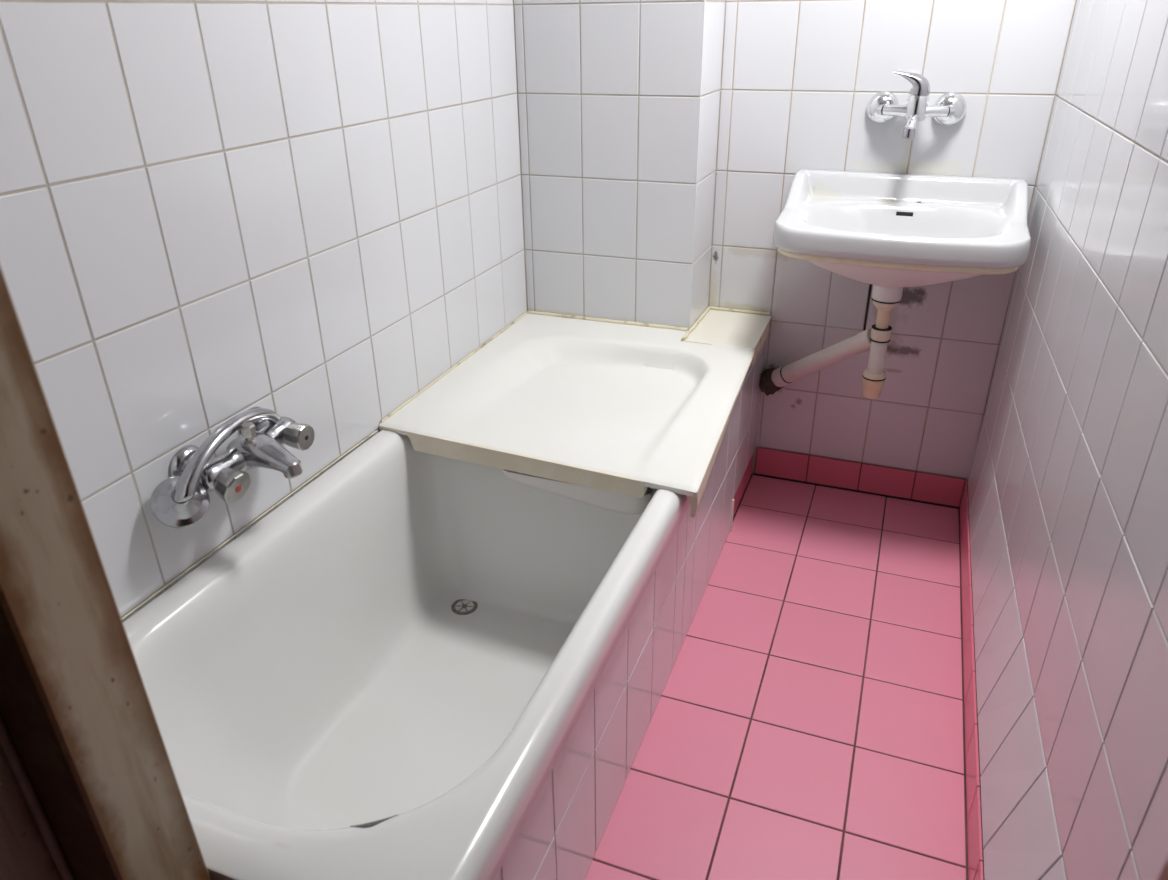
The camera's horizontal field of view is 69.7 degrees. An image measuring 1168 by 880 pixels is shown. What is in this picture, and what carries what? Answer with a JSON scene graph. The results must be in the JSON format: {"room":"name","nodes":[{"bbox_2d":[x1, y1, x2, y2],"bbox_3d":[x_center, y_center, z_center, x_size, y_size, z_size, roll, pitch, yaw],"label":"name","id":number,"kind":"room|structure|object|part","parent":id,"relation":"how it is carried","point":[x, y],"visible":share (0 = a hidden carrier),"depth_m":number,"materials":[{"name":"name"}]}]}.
{"room":"bathroom","nodes":[
{"label":"bathroom","id":0,"kind":"room"},
{"bbox_2d":[0,0,526,621],"bbox_3d":[-0.499,-0.645,1.429,0.080,2.420,2.032,9,29,19],"label":"wall","id":1,"kind":"structure","parent":0,"point":[309,212],"depth_m":1.33,"materials":[{"name":"white tile"}]},
{"bbox_2d":[170,407,314,502],"bbox_3d":[-0.513,0.014,1.330,0.157,0.100,0.219,9,29,19],"label":"mixer tap","id":2,"kind":"object","parent":1,"relation":"attached to","point":[260,443],"visible":0.83,"depth_m":1.30,"materials":[{"name":"silver metal"}]},
{"bbox_2d":[150,408,280,527],"bbox_3d":[-0.561,0.028,1.303,0.068,0.114,0.263,9,29,19],"label":"shower","id":3,"kind":"object","parent":2,"relation":"on","point":[182,501],"visible":0.99,"depth_m":1.23,"materials":[{"name":"silver metal"}]},
{"bbox_3d":[-0.550,0.009,1.298,0.031,0.076,0.247,7,28,15],"label":"handle","id":4,"kind":"part","parent":3,"relation":"part of","materials":[{"name":"silver metal"}]},
{"bbox_3d":[-0.541,0.069,1.276,0.054,0.052,0.053,9,29,19],"label":"knob","id":5,"kind":"part","parent":2,"relation":"part of","materials":[{"name":"silver metal"}]},
{"bbox_3d":[-0.499,0.022,1.327,0.111,0.059,0.072,9,29,19],"label":"spout","id":6,"kind":"part","parent":2,"relation":"part of","materials":[{"name":"silver metal"}]},
{"bbox_2d":[283,461,302,478],"bbox_3d":[-0.457,0.045,1.312,0.031,0.027,0.029,9,29,19],"label":"outlet","id":7,"kind":"object","parent":2,"relation":"attached to","point":[291,469],"depth_m":1.30,"materials":[{"name":"silver metal"}]},
{"bbox_3d":[-0.482,-0.008,1.394,0.053,0.044,0.044,9,29,19],"label":"knob","id":8,"kind":"part","parent":2,"relation":"part of","materials":[{"name":"silver metal"}]},
{"bbox_2d":[513,0,724,329],"bbox_3d":[0.083,-0.997,2.106,0.498,2.420,0.229,9,29,19],"label":"wall column","id":9,"kind":"structure","parent":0,"point":[618,101],"depth_m":2.12,"materials":[{"name":"white tile"}]},
{"bbox_2d":[495,339,765,879],"bbox_3d":[0.172,0.289,1.690,0.021,0.500,1.912,9,29,19],"label":"wall","id":10,"kind":"structure","parent":0,"point":[560,837],"depth_m":1.50,"materials":[{"name":"white tile"}]},
{"bbox_2d":[681,306,771,365],"bbox_3d":[0.393,-0.289,2.276,0.191,0.055,0.289,9,29,19],"label":"ledge","id":11,"kind":"object","parent":10,"relation":"attached to","point":[716,325],"visible":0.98,"depth_m":2.26,"materials":[{"name":"beige tile"}]},
{"bbox_2d":[584,474,967,879],"bbox_3d":[0.014,0.761,1.407,1.520,0.080,3.100,9,29,19],"label":"floor","id":12,"kind":"structure","parent":0,"point":[807,722],"depth_m":1.71,"materials":[{"name":"pink tile"}]},
{"bbox_2d":[121,430,689,879],"bbox_3d":[-0.268,0.403,1.424,0.671,0.450,1.046,9,29,19],"label":"bathtub","id":13,"kind":"object","parent":12,"relation":"on","point":[385,674],"visible":0.75,"depth_m":1.48,"materials":[{"name":"ceramic"}]},
{"bbox_2d":[379,311,754,516],"bbox_3d":[0.022,-0.095,1.976,0.702,0.120,0.805,9,29,19],"label":"shower tray","id":14,"kind":"object","parent":13,"relation":"on","point":[597,412],"visible":0.99,"depth_m":1.85,"materials":[{"name":"white plastic"}]},
{"bbox_2d":[708,0,1076,503],"bbox_3d":[0.734,-0.956,2.007,0.948,2.420,0.080,9,29,19],"label":"wall","id":15,"kind":"structure","parent":0,"point":[799,78],"depth_m":2.14,"materials":[{"name":"white tile"}]},
{"bbox_2d":[759,328,871,395],"bbox_3d":[0.627,-0.208,2.271,0.072,0.274,0.347,-23,35,-37],"label":"pipe","id":16,"kind":"object","parent":15,"relation":"attached to","point":[772,380],"visible":0.91,"depth_m":2.25,"materials":[{"name":"plastic"}]},
{"bbox_2d":[771,366,789,386],"bbox_3d":[0.558,-0.179,2.368,0.053,0.060,0.056,-21,33,-35],"label":"socket","id":17,"kind":"object","parent":16,"relation":"attached to","point":[780,377],"depth_m":2.35,"materials":[{"name":"plastic"}]},
{"bbox_2d":[754,447,965,508],"bbox_3d":[0.800,0.109,2.476,0.586,0.096,0.008,9,29,19],"label":"baseboard","id":18,"kind":"structure","parent":15,"relation":"attached to","point":[921,487],"depth_m":2.47,"materials":[{"name":"pink tile"}]},
{"bbox_2d":[773,169,1030,287],"bbox_3d":[0.732,-0.474,1.963,0.540,0.224,0.402,9,29,19],"label":"washbasin","id":19,"kind":"object","parent":15,"relation":"attached to","point":[886,230],"visible":1,"depth_m":1.95,"materials":[{"name":"ceramic"}]},
{"bbox_2d":[862,285,902,398],"bbox_3d":[0.734,-0.247,2.082,0.069,0.302,0.069,9,29,19],"label":"trap","id":20,"kind":"object","parent":19,"relation":"hanging from","point":[885,300],"visible":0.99,"depth_m":2.06,"materials":[{"name":"white plastic"}]},
{"bbox_2d":[862,378,884,398],"bbox_3d":[0.736,-0.136,2.139,0.054,0.052,0.054,9,29,19],"label":"cup","id":21,"kind":"object","parent":20,"relation":"attached to","point":[872,387],"depth_m":2.12,"materials":[{"name":"beige plastic"}]},
{"bbox_2d":[872,285,902,302],"bbox_3d":[0.733,-0.362,2.024,0.069,0.045,0.069,9,29,19],"label":"outlet","id":22,"kind":"object","parent":20,"relation":"attached to","point":[879,294],"depth_m":2.00,"materials":[{"name":"white plastic"}]},
{"bbox_2d":[867,71,966,138],"bbox_3d":[0.769,-0.778,1.943,0.225,0.142,0.151,9,29,19],"label":"tap","id":23,"kind":"object","parent":15,"relation":"attached to","point":[949,109],"visible":1,"depth_m":1.96,"materials":[{"name":"silver metal"}]},
{"bbox_3d":[0.758,-0.825,1.941,0.085,0.055,0.047,9,29,19],"label":"lever","id":24,"kind":"part","parent":23,"relation":"part of","materials":[{"name":"silver metal"}]},
{"bbox_3d":[0.757,-0.731,1.938,0.025,0.044,0.074,12,29,23],"label":"spout","id":25,"kind":"part","parent":23,"relation":"part of","materials":[{"name":"silver metal"}]},
{"bbox_2d":[968,0,1167,879],"bbox_3d":[0.758,-0.464,0.938,0.156,2.330,2.103,9,29,19],"label":"wall","id":26,"kind":"structure","parent":0,"point":[1068,475],"depth_m":1.25,"materials":[{"name":"white tile"}]},
{"bbox_2d":[960,480,984,879],"bbox_3d":[0.744,0.563,1.583,0.030,0.095,1.912,9,29,19],"label":"baseboard","id":27,"kind":"structure","parent":26,"relation":"attached to","point":[973,783],"depth_m":1.62,"materials":[{"name":"pink tile"}]},
{"bbox_3d":[-0.181,-0.129,0.405,1.500,2.420,0.121,9,29,19],"label":"wall","id":28,"kind":"structure","parent":0,"visible":0},
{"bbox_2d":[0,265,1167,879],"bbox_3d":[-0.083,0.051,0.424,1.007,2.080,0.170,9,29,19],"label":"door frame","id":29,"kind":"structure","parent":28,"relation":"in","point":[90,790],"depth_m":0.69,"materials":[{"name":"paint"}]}
]}

